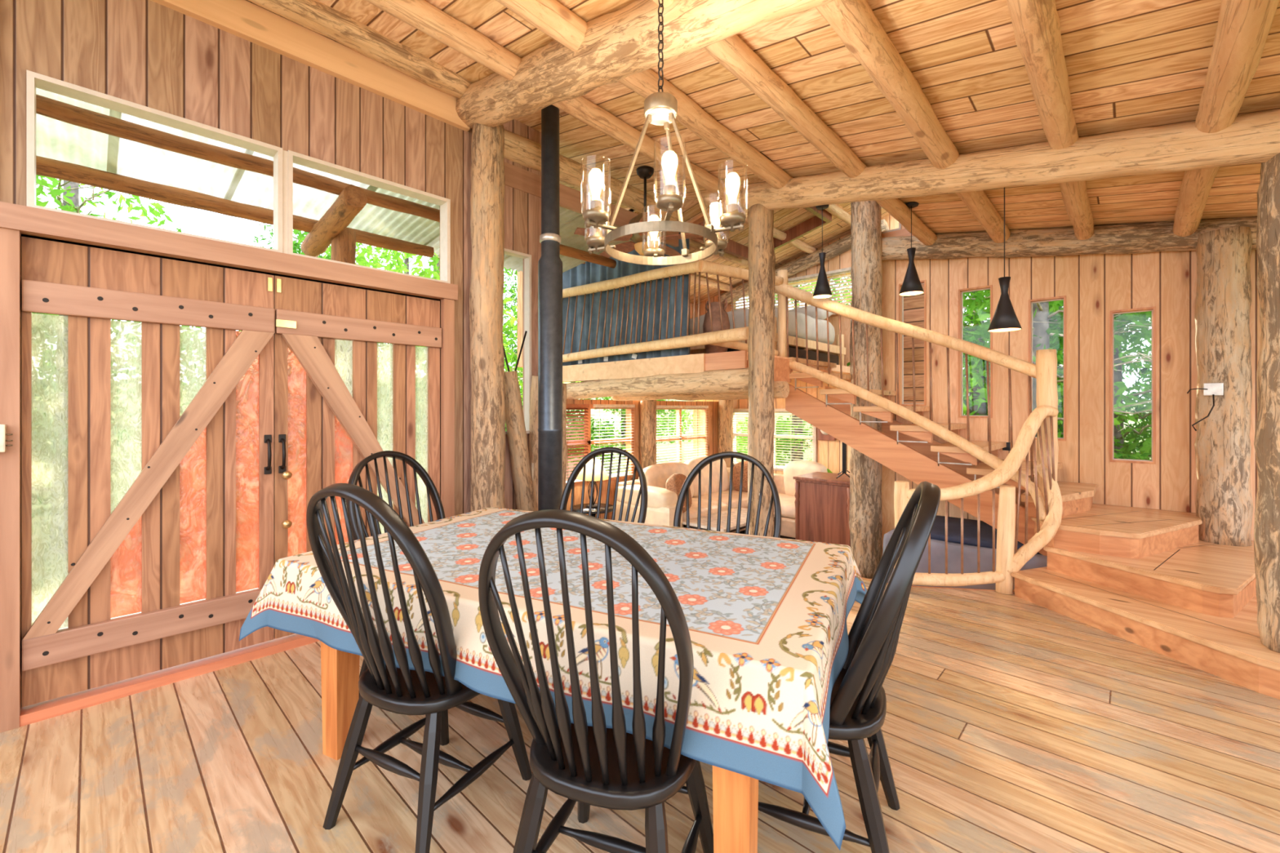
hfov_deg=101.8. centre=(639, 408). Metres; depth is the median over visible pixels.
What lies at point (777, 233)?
rafter
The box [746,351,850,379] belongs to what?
floor
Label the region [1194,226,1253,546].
log post
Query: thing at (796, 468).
cushion
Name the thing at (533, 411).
brace
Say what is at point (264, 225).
tree
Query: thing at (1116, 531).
stair step
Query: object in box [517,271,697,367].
wall
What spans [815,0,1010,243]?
rafter
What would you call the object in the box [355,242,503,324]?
tree
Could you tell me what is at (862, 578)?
trim
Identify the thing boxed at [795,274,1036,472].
tree
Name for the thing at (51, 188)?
tree
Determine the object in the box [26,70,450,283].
window
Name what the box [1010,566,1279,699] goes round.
stair step
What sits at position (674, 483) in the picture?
throw pillow
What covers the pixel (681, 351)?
curtain
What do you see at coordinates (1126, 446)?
tree
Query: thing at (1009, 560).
guard railing
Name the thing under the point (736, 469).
throw pillow
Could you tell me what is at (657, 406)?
window blind
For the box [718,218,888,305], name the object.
log beam
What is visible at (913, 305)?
wall
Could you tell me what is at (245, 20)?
ceiling beam
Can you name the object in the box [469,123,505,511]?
log post
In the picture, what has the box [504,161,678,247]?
trim
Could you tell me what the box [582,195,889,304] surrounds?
ceiling
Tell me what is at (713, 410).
wall
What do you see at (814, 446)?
window
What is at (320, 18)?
log beam
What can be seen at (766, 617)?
tablecloth
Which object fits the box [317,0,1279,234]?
ceiling
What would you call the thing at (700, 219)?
trim
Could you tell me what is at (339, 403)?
door
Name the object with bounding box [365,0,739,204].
rafter
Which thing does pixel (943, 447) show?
stair tread
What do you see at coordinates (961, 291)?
window
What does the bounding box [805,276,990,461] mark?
tree
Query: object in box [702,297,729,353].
chair
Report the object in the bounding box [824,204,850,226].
rafter
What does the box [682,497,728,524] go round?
seat cushion
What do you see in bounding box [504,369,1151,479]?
ground
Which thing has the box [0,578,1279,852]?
floor
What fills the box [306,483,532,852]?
dining chair
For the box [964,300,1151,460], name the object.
tree
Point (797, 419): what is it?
tree
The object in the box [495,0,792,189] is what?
rafter
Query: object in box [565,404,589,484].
window blind
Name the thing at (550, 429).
pipe
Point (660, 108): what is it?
chandelier
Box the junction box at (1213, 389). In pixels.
[1186,382,1223,431]
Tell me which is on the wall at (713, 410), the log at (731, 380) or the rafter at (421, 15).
the log at (731, 380)
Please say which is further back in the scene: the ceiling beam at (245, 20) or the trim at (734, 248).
the trim at (734, 248)
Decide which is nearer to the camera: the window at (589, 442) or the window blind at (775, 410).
the window at (589, 442)
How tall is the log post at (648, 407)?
2.073 m
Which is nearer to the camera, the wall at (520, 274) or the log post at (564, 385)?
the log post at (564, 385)
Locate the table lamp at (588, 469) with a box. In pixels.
[576,458,608,508]
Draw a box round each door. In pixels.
[21,236,275,707]
[274,275,441,639]
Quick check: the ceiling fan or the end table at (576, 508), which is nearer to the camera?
the ceiling fan
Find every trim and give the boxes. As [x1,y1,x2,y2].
[0,201,457,301]
[0,227,454,733]
[19,633,319,727]
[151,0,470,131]
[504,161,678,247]
[562,353,704,382]
[685,200,842,233]
[690,206,831,260]
[704,350,791,382]
[862,577,1014,591]
[881,228,913,237]
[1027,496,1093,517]
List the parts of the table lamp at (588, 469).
lamp shade, scroll stem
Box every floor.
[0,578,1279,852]
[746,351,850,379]
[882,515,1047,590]
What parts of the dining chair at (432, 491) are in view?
leg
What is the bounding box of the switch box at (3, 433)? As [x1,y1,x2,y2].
[0,424,13,452]
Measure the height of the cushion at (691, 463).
0.604 m
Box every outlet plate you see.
[530,462,533,480]
[1002,442,1010,450]
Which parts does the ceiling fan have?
blade, blade, lamp shade, down rod, blade, blade, blade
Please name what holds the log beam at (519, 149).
attached to the log post at (487, 403)
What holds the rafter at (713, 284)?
attached to the ceiling at (785, 219)
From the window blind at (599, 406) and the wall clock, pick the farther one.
the wall clock
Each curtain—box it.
[562,262,590,365]
[589,257,620,363]
[620,249,653,360]
[652,238,689,358]
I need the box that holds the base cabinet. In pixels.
[793,471,850,546]
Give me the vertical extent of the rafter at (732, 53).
0.156 m
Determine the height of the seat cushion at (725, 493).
0.222 m
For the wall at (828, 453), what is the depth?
7.74 m
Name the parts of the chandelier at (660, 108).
bulb, arm, arm, hanging rod, bulb, hub plate, chain, arm, bulb, hanging rod, hanging rod, arm, bulb, arm, bulb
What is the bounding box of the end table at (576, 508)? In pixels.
[569,502,613,517]
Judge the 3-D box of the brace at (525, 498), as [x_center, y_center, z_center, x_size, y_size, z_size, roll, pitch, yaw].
[-0.892,0.530,3.976,0.388,1.624,0.158,0,0,-41]
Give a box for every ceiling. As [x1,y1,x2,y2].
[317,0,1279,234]
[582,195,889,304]
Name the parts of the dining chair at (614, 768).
leg, leg, seat, leg, leg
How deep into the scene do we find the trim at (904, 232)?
5.67 m
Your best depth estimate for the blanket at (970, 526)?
4.51 m
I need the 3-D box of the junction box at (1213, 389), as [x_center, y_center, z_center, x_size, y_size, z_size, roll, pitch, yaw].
[4.215,-0.008,3.881,0.188,0.360,0.092,0,0,43]
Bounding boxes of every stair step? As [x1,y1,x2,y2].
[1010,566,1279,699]
[1031,503,1202,558]
[1043,540,1256,617]
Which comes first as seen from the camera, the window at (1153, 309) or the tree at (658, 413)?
the window at (1153, 309)
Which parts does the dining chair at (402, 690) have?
leg, seat, leg, leg, leg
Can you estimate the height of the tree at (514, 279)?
10.035 m
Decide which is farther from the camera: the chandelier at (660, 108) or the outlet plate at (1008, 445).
the outlet plate at (1008, 445)
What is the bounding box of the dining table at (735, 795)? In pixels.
[320,641,758,852]
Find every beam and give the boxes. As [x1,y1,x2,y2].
[35,93,616,268]
[35,155,434,257]
[247,0,473,97]
[455,0,835,128]
[503,128,679,221]
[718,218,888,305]
[737,108,1279,212]
[881,217,1257,260]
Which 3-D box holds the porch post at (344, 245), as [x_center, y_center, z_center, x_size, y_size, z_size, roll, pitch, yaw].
[-2.584,0.150,4.541,0.204,3.402,0.205,0,0,-13]
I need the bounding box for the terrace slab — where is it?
[57,587,257,630]
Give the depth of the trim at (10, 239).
2.18 m
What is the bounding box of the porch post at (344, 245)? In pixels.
[330,227,355,340]
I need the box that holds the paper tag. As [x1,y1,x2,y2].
[631,353,637,359]
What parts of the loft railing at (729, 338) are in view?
rail, rail, return rail, return rail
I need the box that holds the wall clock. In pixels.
[817,428,835,440]
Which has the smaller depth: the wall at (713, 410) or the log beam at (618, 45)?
the log beam at (618, 45)
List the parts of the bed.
bed frame, bed post, bed post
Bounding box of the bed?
[689,306,845,365]
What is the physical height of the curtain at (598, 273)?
1.300 m
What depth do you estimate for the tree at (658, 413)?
14.70 m
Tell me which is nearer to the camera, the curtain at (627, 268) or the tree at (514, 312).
the curtain at (627, 268)
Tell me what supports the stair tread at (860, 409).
on the stair stringer at (904, 460)
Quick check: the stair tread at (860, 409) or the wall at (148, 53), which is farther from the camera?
the stair tread at (860, 409)
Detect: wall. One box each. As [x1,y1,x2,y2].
[0,0,541,711]
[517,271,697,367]
[566,399,718,519]
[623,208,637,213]
[693,214,898,474]
[881,224,1261,556]
[903,284,924,403]
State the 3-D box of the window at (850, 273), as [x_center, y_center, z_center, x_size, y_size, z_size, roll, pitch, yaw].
[2.379,-1.680,8.141,2.230,0.660,0.100,0,0,43]
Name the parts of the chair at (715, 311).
handle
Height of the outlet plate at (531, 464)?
0.140 m
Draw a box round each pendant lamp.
[812,204,832,298]
[898,201,924,296]
[987,187,1022,332]
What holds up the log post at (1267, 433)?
on the stair step at (1232, 650)
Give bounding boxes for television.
[835,442,849,478]
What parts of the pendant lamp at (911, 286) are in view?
lamp shade, lamp shade, cord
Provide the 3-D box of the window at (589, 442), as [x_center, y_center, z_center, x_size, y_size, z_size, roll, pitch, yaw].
[-0.653,0.465,6.804,0.100,1.030,1.550,0,0,43]
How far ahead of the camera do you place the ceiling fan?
4.60 m
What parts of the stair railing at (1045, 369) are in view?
rail, rail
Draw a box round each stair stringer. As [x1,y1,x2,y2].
[785,369,1047,555]
[821,367,1037,506]
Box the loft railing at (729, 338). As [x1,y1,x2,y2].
[562,259,783,362]
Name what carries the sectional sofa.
on the floor
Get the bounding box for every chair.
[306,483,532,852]
[346,450,445,716]
[478,509,713,852]
[559,447,647,523]
[673,451,781,537]
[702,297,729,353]
[758,481,940,852]
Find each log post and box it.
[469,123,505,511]
[562,382,567,510]
[640,400,656,469]
[718,400,733,466]
[747,203,775,537]
[848,200,882,578]
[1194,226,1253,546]
[1253,152,1279,653]
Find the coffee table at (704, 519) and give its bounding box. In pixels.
[682,506,774,532]
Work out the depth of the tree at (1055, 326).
9.55 m
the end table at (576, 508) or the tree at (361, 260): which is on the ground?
the tree at (361, 260)
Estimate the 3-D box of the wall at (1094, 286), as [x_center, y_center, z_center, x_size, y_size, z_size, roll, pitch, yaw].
[4.283,-0.475,4.428,4.700,4.550,0.120,0,0,43]
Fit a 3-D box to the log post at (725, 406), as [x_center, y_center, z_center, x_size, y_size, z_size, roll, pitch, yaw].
[1.435,0.765,8.696,0.251,2.072,0.254,0,0,-7]
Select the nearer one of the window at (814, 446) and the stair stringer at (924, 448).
the stair stringer at (924, 448)
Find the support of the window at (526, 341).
in the wall at (148, 53)
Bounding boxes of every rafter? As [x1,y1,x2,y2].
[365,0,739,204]
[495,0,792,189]
[600,254,734,291]
[652,0,937,245]
[678,231,748,267]
[693,196,817,253]
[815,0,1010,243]
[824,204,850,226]
[1006,0,1093,239]
[1172,0,1279,236]
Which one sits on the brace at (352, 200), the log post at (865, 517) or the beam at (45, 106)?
the beam at (45, 106)
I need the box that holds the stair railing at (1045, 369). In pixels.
[774,269,1058,521]
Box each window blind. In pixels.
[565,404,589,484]
[592,404,635,478]
[656,405,682,463]
[682,405,708,461]
[730,266,852,315]
[733,408,748,465]
[773,408,813,469]
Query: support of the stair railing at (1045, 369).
attached to the stair stringer at (904, 460)
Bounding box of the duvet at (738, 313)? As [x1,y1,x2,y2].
[689,306,835,349]
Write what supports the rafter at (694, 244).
attached to the ceiling at (785, 219)
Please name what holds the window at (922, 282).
in the wall at (1094, 286)
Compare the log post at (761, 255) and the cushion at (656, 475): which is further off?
the cushion at (656, 475)
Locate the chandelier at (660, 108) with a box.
[581,0,746,265]
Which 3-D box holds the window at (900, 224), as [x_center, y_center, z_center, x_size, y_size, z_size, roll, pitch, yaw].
[2.777,-2.120,5.811,0.290,0.340,0.100,0,0,43]
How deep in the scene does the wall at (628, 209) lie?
5.95 m
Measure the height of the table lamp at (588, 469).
0.585 m
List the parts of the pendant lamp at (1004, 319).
lamp shade, cord, lamp shade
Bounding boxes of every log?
[566,367,749,399]
[610,381,789,400]
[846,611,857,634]
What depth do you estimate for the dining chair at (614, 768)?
1.21 m
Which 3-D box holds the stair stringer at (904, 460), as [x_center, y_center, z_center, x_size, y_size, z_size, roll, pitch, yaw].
[2.302,0.362,4.811,2.546,1.686,0.055,0,0,43]
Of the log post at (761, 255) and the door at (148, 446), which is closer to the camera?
the door at (148, 446)
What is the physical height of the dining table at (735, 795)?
0.758 m
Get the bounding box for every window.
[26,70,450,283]
[502,248,531,434]
[565,404,634,485]
[656,408,707,462]
[729,272,850,316]
[733,411,816,471]
[880,206,901,233]
[898,280,925,405]
[958,284,992,417]
[1028,295,1066,440]
[1110,306,1155,464]
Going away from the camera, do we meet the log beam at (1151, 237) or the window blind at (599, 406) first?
the log beam at (1151, 237)
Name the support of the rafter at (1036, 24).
on the log beam at (1151, 237)
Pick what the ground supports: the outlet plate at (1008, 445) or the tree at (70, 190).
the tree at (70, 190)
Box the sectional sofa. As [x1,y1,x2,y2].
[614,456,827,539]
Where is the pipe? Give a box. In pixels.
[537,104,563,511]
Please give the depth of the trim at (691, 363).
5.77 m
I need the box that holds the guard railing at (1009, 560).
[893,404,1062,595]
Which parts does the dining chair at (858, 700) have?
seat, leg, leg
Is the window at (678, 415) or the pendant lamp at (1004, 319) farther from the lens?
the window at (678, 415)
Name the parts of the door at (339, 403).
latch plate, handle, knob, knob, pane, pane, pane, rail, pane, pane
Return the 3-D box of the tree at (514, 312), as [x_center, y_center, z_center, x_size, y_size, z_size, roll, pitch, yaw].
[-2.202,-1.348,12.308,4.579,8.370,4.622,0,0,11]
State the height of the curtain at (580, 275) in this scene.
1.300 m
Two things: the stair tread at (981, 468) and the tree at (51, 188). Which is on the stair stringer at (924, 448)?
the stair tread at (981, 468)
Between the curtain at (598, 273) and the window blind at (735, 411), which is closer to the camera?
the curtain at (598, 273)
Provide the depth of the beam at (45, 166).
3.90 m
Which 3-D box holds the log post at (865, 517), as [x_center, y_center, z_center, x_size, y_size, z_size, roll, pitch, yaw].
[2.455,-0.400,5.657,0.355,4.406,0.352,0,0,2]
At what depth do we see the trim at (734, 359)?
5.03 m
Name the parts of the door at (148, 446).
pane, pane, pane, rail, rail, pane, pane, pane, handle, latch plate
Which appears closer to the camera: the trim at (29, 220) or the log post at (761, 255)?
the trim at (29, 220)
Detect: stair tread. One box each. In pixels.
[787,356,836,368]
[789,372,851,390]
[819,388,896,405]
[853,406,929,423]
[889,422,966,444]
[930,440,1006,466]
[966,459,1062,488]
[1021,481,1096,502]
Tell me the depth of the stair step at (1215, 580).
3.30 m
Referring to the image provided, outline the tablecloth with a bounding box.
[239,506,866,850]
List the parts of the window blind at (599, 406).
ladder cord, ladder cord, rail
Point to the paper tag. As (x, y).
(633, 355)
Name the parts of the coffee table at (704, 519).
frame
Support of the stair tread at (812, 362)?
on the stair stringer at (924, 448)
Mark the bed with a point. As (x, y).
(834, 350)
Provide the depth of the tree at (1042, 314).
7.24 m
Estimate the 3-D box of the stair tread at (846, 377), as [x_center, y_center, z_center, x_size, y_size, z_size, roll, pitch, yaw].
[2.066,-0.272,5.689,0.390,0.175,1.065,0,0,43]
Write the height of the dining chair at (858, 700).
1.138 m
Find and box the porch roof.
[35,87,631,272]
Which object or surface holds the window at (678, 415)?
in the wall at (713, 410)
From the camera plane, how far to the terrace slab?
3.91 m
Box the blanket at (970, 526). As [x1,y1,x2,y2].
[930,515,1040,554]
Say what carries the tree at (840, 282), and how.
on the ground
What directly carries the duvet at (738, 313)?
on the bed
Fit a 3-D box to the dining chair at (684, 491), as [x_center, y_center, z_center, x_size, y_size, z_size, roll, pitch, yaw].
[0.343,0.786,2.365,0.521,1.138,0.606,0,0,26]
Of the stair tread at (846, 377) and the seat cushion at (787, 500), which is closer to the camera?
the stair tread at (846, 377)
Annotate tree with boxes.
[31,176,121,320]
[32,174,241,331]
[238,222,386,343]
[293,229,580,404]
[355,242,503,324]
[502,266,614,452]
[502,268,626,468]
[591,396,693,450]
[736,276,849,465]
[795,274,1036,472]
[804,281,851,435]
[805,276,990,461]
[846,290,1151,459]
[963,291,1151,458]
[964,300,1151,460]
[983,306,1151,458]
[1113,314,1151,460]
[1122,312,1151,459]
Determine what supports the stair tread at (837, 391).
on the stair stringer at (904, 460)
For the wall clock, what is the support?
attached to the wall at (828, 453)
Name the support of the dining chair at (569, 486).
on the floor at (1012, 723)
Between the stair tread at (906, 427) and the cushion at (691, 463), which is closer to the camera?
the stair tread at (906, 427)
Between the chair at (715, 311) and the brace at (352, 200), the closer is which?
the brace at (352, 200)
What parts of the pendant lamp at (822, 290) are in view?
lamp shade, lamp shade, cord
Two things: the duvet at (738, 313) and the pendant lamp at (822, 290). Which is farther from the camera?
the duvet at (738, 313)
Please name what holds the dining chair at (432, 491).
on the floor at (1012, 723)
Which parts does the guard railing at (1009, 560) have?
post, rail, rail, post, curved rail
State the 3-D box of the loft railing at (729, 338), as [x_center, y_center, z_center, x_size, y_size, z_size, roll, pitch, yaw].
[0.164,-1.045,6.161,3.131,0.999,0.988,0,0,43]
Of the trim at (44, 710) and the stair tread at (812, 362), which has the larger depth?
the stair tread at (812, 362)
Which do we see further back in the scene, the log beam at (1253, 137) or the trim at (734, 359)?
the trim at (734, 359)
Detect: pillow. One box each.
[666,473,692,513]
[732,461,747,492]
[789,305,832,319]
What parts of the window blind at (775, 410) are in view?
ladder cord, ladder cord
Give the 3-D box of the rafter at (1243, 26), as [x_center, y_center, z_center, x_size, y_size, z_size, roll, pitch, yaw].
[1.946,-1.501,1.600,0.166,0.167,6.906,0,-2,43]
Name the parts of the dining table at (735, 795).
leg, leg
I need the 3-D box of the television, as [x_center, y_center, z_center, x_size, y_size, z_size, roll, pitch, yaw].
[2.537,0.550,6.437,0.190,0.610,0.500,0,0,23]
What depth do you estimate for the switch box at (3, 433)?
2.14 m
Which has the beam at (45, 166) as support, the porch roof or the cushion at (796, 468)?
the porch roof
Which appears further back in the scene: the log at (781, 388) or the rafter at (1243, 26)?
the log at (781, 388)
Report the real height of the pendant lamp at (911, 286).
0.792 m
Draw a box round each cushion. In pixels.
[638,462,693,497]
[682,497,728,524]
[684,456,728,497]
[692,489,747,508]
[773,493,795,518]
[783,460,827,495]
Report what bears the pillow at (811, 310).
on the bed
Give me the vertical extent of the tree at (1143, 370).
10.035 m
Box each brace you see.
[301,184,367,257]
[504,370,537,511]
[528,375,537,511]
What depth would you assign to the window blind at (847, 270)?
7.66 m
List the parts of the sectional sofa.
armrest, backrest, backrest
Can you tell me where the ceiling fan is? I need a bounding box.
[573,165,702,257]
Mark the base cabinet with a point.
(822, 500)
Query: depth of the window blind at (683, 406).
8.33 m
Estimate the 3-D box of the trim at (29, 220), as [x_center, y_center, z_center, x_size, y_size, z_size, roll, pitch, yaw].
[-2.033,-0.802,2.937,0.190,0.105,2.035,0,0,43]
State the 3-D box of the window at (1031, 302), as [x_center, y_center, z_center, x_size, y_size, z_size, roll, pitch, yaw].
[3.806,-0.362,4.857,0.277,1.320,0.112,0,0,43]
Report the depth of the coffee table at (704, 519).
6.31 m
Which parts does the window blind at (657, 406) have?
ladder cord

